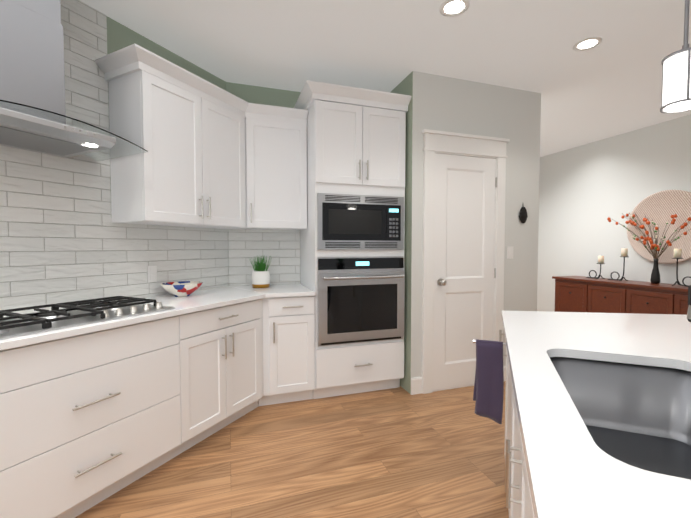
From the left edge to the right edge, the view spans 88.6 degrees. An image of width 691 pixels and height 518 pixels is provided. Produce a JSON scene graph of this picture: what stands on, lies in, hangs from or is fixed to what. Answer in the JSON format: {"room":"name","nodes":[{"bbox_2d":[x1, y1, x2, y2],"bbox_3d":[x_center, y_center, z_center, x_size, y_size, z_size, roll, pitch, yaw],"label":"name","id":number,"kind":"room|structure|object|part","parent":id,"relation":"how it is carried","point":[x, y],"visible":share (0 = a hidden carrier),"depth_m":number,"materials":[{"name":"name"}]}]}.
{"room":"kitchen","nodes":[
{"label":"kitchen","id":0,"kind":"room"},
{"bbox_2d":[106,16,225,217],"bbox_3d":[-2.708,-0.095,0.073,0.120,2.740,7.080,1,2,27],"label":"wall","id":1,"kind":"structure","parent":0,"point":[120,36],"depth_m":2.48,"materials":[{"name":"green paint"}]},
{"bbox_2d":[0,0,147,160],"bbox_3d":[-1.530,-1.045,1.680,0.489,0.950,0.900,1,2,27],"label":"range hood","id":2,"kind":"object","parent":1,"relation":"attached to","point":[34,117],"visible":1,"depth_m":1.67,"materials":[{"name":"silver metal"}]},
{"bbox_3d":[-1.530,-0.626,1.695,0.489,0.073,0.900,1,2,27],"label":"glass","id":3,"kind":"part","parent":2,"relation":"part of","materials":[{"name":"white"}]},
{"bbox_2d":[0,0,228,316],"bbox_3d":[-2.022,-0.596,1.276,0.008,1.822,4.276,1,2,27],"label":"backsplash","id":4,"kind":"structure","parent":1,"relation":"attached to","point":[63,238],"depth_m":2.13,"materials":[{"name":"tile"}]},
{"bbox_2d":[147,266,156,281],"bbox_3d":[-1.388,0.108,2.541,0.008,0.115,0.070,1,2,27],"label":"electrical outlet plate","id":5,"kind":"object","parent":4,"relation":"attached to","point":[151,273],"visible":1,"depth_m":2.54,"materials":[{"name":"white plastic"}]},
{"bbox_2d":[105,63,246,228],"bbox_3d":[-1.133,-0.709,2.649,0.338,0.920,1.014,1,2,27],"label":"upper cabinet","id":6,"kind":"object","parent":1,"relation":"attached to","point":[215,156],"depth_m":2.32,"materials":[{"name":"white wood"}]},
{"bbox_2d":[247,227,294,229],"bbox_3d":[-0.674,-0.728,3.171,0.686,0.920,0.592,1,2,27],"label":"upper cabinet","id":7,"kind":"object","parent":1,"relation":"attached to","point":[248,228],"depth_m":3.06,"materials":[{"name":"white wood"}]},
{"bbox_2d":[226,82,300,284],"bbox_3d":[-0.403,-0.219,3.487,1.530,2.740,0.120,-1,2,-18],"label":"wall","id":8,"kind":"structure","parent":0,"point":[266,96],"depth_m":3.26,"materials":[{"name":"green paint"}]},
{"bbox_2d":[228,229,299,285],"bbox_3d":[-0.747,-0.030,3.312,0.654,0.544,0.008,-1,2,-19],"label":"backsplash","id":9,"kind":"structure","parent":8,"relation":"attached to","point":[281,248],"depth_m":3.31,"materials":[{"name":"tile"}]},
{"bbox_2d":[243,103,307,229],"bbox_3d":[-0.575,-0.761,2.990,0.367,0.991,0.368,1,2,27],"label":"upper cabinet","id":10,"kind":"object","parent":8,"relation":"attached to","point":[276,135],"depth_m":2.98,"materials":[{"name":"white wood"}]},
{"bbox_3d":[-0.916,-1.193,2.614,0.741,0.100,1.336,1,2,27],"label":"crown","id":11,"kind":"part","parent":10,"relation":"part of","materials":[{"name":"white wood"}]},
{"bbox_2d":[75,381,508,517],"bbox_3d":[0.832,1.220,2.304,15.000,0.050,15.000,-1,2,-18],"label":"floor","id":12,"kind":"structure","parent":0,"point":[400,452],"depth_m":2.06,"materials":[{"name":"brown wood"}]},
{"bbox_2d":[0,316,183,517],"bbox_3d":[-1.445,0.771,1.790,0.616,0.886,0.929,1,2,27],"label":"base cabinet","id":13,"kind":"object","parent":12,"relation":"on","point":[92,414],"depth_m":1.63,"materials":[{"name":"white wood"}]},
{"bbox_2d":[0,284,315,351],"bbox_3d":[-1.510,0.330,1.312,0.916,0.030,4.741,1,2,27],"label":"countertop","id":14,"kind":"structure","parent":13,"relation":"on","point":[200,300],"depth_m":2.24,"materials":[{"name":"white stone"}]},
{"bbox_2d":[0,296,174,339],"bbox_3d":[-1.424,0.275,1.762,0.520,0.047,0.915,1,2,27],"label":"gas cooktop","id":15,"kind":"object","parent":14,"relation":"in","point":[72,314],"visible":1,"depth_m":1.74,"materials":[{"name":"silver metal"}]},
{"bbox_2d":[161,281,202,296],"bbox_3d":[-1.190,0.222,2.580,0.280,0.094,0.280,1,2,27],"label":"decorative bowl","id":16,"kind":"object","parent":14,"relation":"on","point":[181,288],"visible":1,"depth_m":2.51,"materials":[{"name":"ceramic"}]},
{"bbox_2d":[249,255,271,287],"bbox_3d":[-0.737,0.106,3.105,0.195,0.287,0.189,1,2,27],"label":"potted plant","id":17,"kind":"object","parent":14,"relation":"on","point":[260,276],"visible":1,"depth_m":3.06,"materials":[{"name":"green plant"}]},
{"bbox_2d":[184,300,263,450],"bbox_3d":[-1.077,0.744,2.521,0.616,0.886,0.710,1,2,27],"label":"base cabinet","id":18,"kind":"object","parent":12,"relation":"on","point":[224,347],"depth_m":2.35,"materials":[{"name":"white wood"}]},
{"bbox_2d":[264,296,314,405],"bbox_3d":[-0.616,0.722,3.135,0.884,0.886,0.710,1,2,27],"label":"base cabinet","id":19,"kind":"object","parent":12,"relation":"on","point":[280,316],"depth_m":2.78,"materials":[{"name":"white wood"}]},
{"bbox_2d":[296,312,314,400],"bbox_3d":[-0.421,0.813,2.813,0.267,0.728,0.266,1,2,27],"label":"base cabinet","id":20,"kind":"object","parent":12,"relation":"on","point":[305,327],"depth_m":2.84,"materials":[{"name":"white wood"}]},
{"bbox_2d":[294,80,411,398],"bbox_3d":[0.027,-0.109,3.194,0.895,2.538,0.709,-1,2,-18],"label":"tall cabinet","id":21,"kind":"object","parent":12,"relation":"on","point":[352,273],"visible":1,"depth_m":2.93,"materials":[{"name":"white wood"}]},
{"bbox_3d":[-0.072,-1.317,2.972,1.117,0.108,0.695,1,2,27],"label":"crown","id":22,"kind":"part","parent":21,"relation":"part of","materials":[{"name":"white wood"}]},
{"bbox_2d":[317,193,403,249],"bbox_3d":[0.138,-0.304,2.946,0.553,0.450,0.553,1,2,27],"label":"microwave","id":23,"kind":"object","parent":21,"relation":"in","point":[345,221],"depth_m":2.92,"materials":[{"name":"silver metal"}]},
{"bbox_2d":[317,256,404,345],"bbox_3d":[0.146,0.341,2.945,0.588,0.720,0.588,1,2,27],"label":"oven","id":24,"kind":"object","parent":21,"relation":"in","point":[361,299],"depth_m":2.93,"materials":[{"name":"silver metal"}]},
{"bbox_2d":[473,311,690,517],"bbox_3d":[0.889,0.813,0.197,1.657,0.914,4.160,1,2,22],"label":"kitchen island","id":25,"kind":"object","parent":12,"relation":"on","point":[597,415],"visible":0.96,"depth_m":1.12,"materials":[{"name":"white stone"}]},
{"bbox_2d":[473,339,503,423],"bbox_3d":[0.658,0.561,1.632,0.130,0.375,0.032,1,2,22],"label":"hanging towel","id":26,"kind":"object","parent":25,"relation":"hanging from","point":[488,394],"visible":1,"depth_m":1.62,"materials":[{"name":"purple fabric"}]},
{"bbox_2d":[550,357,690,479],"bbox_3d":[0.772,0.472,0.859,0.495,0.219,0.784,1,2,27],"label":"sink","id":27,"kind":"object","parent":25,"relation":"in","point":[637,412],"depth_m":1.16,"materials":[{"name":"silver metal"}]},
{"bbox_2d":[686,286,690,321],"bbox_3d":[0.955,0.108,0.803,0.273,0.450,0.094,1,2,27],"label":"pull-down faucet","id":28,"kind":"object","parent":25,"relation":"on","point":[688,317],"visible":1,"depth_m":0.86,"materials":[{"name":"silver metal"}]},
{"bbox_2d":[552,276,689,314],"bbox_3d":[3.506,0.704,4.249,0.461,0.840,2.010,-1,2,-18],"label":"sideboard","id":29,"kind":"object","parent":12,"relation":"on","point":[583,294],"visible":0.48,"depth_m":4.29,"materials":[{"name":"brown wood"}]},
{"bbox_2d":[586,256,604,278],"bbox_3d":[3.358,0.104,4.743,0.193,0.319,0.193,1,2,27],"label":"candle holder","id":30,"kind":"object","parent":29,"relation":"on","point":[600,260],"visible":1,"depth_m":4.68,"materials":[{"name":"black metal"}]},
{"bbox_2d":[608,248,627,280],"bbox_3d":[3.449,0.065,4.466,0.193,0.419,0.193,1,2,27],"label":"candle holder","id":31,"kind":"object","parent":29,"relation":"on","point":[624,252],"visible":0.98,"depth_m":4.41,"materials":[{"name":"black metal"}]},
{"bbox_2d":[607,212,690,283],"bbox_3d":[3.568,-0.148,4.131,0.758,0.871,0.706,1,2,27],"label":"vase","id":32,"kind":"object","parent":29,"relation":"on","point":[655,276],"visible":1,"depth_m":4.13,"materials":[{"name":"black metal"}]},
{"bbox_2d":[672,249,690,286],"bbox_3d":[3.659,0.088,3.829,0.193,0.419,0.193,1,2,27],"label":"candle holder","id":33,"kind":"object","parent":29,"relation":"on","point":[677,254],"visible":0.98,"depth_m":3.86,"materials":[{"name":"black metal"}]},
{"bbox_2d":[80,0,690,156],"bbox_3d":[1.804,-1.547,1.624,12.500,0.050,14.000,1,2,27],"label":"ceiling","id":34,"kind":"structure","parent":0,"point":[610,85],"depth_m":2.58,"materials":[{"name":"white paint"}]},
{"bbox_2d":[439,0,468,16],"bbox_3d":[0.665,-1.538,2.164,0.176,0.006,0.176,1,2,27],"label":"recessed light","id":35,"kind":"object","parent":34,"relation":"in","point":[451,8],"visible":1,"depth_m":2.17,"materials":[{"name":"white"}]},
{"bbox_2d":[573,37,601,50],"bbox_3d":[1.748,-1.552,2.559,0.176,0.006,0.176,1,2,27],"label":"recessed light","id":36,"kind":"object","parent":34,"relation":"in","point":[585,44],"visible":1,"depth_m":2.55,"materials":[{"name":"white"}]},
{"bbox_2d":[660,0,690,112],"bbox_3d":[1.258,-1.038,1.300,0.132,0.943,0.133,1,2,27],"label":"pendant light","id":37,"kind":"object","parent":34,"relation":"hanging from","point":[676,83],"visible":1,"depth_m":1.30,"materials":[{"name":"silver metal"}]},
{"bbox_3d":[1.258,-0.660,1.314,0.120,0.171,0.120,1,2,27],"label":"lamp shade","id":38,"kind":"part","parent":37,"relation":"part of","materials":[{"name":"white glass"}]},
{"bbox_2d":[390,71,540,393],"bbox_3d":[0.856,-0.249,4.314,1.380,2.740,2.300,-1,2,-18],"label":"wall","id":39,"kind":"structure","parent":0,"point":[449,104],"depth_m":3.18,"materials":[{"name":"white paint"}]},
{"bbox_2d":[411,366,505,394],"bbox_3d":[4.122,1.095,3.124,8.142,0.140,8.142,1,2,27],"label":"baseboard","id":40,"kind":"structure","parent":39,"relation":"attached to","point":[416,385],"depth_m":3.06,"materials":[{"name":"white wood"}]},
{"bbox_2d":[421,129,509,393],"bbox_3d":[1.071,0.036,3.156,0.885,2.255,0.049,-1,2,-18],"label":"door frame","id":41,"kind":"structure","parent":39,"relation":"in","point":[449,143],"depth_m":3.07,"materials":[{"name":"white wood"}]},
{"bbox_2d":[433,153,496,390],"bbox_3d":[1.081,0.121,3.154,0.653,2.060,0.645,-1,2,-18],"label":"pantry door","id":42,"kind":"structure","parent":41,"relation":"attached to","point":[464,238],"depth_m":3.16,"materials":[{"name":"white wood"}]},
{"bbox_3d":[1.084,0.133,3.155,0.441,1.750,0.472,1,2,27],"label":"pantry door hardware","id":43,"kind":"part","parent":42,"relation":"part of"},
{"bbox_2d":[507,246,512,258],"bbox_3d":[1.551,-0.061,3.332,0.070,0.115,0.009,-1,2,-18],"label":"switch plate","id":44,"kind":"object","parent":39,"relation":"attached to","point":[509,252],"visible":1,"depth_m":3.33,"materials":[{"name":"white plastic"}]},
{"bbox_2d":[519,207,527,222],"bbox_3d":[1.686,-0.436,3.357,0.078,0.196,0.078,1,2,27],"label":"hanging ornament","id":45,"kind":"object","parent":39,"relation":"attached to","point":[523,215],"visible":1,"depth_m":3.35,"materials":[{"name":"black metal"}]},
{"bbox_2d":[537,114,690,311],"bbox_3d":[4.186,-0.205,3.098,0.120,2.740,11.500,-1,2,-18],"label":"wall","id":46,"kind":"structure","parent":0,"point":[586,191],"depth_m":4.84,"materials":[{"name":"white paint"}]},
{"bbox_2d":[627,190,690,263],"bbox_3d":[3.753,-0.373,4.139,0.034,0.860,0.860,-1,2,-18],"label":"wall art","id":47,"kind":"object","parent":46,"relation":"attached to","point":[660,208],"visible":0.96,"depth_m":4.15,"materials":[{"name":"wicker"}]}
]}

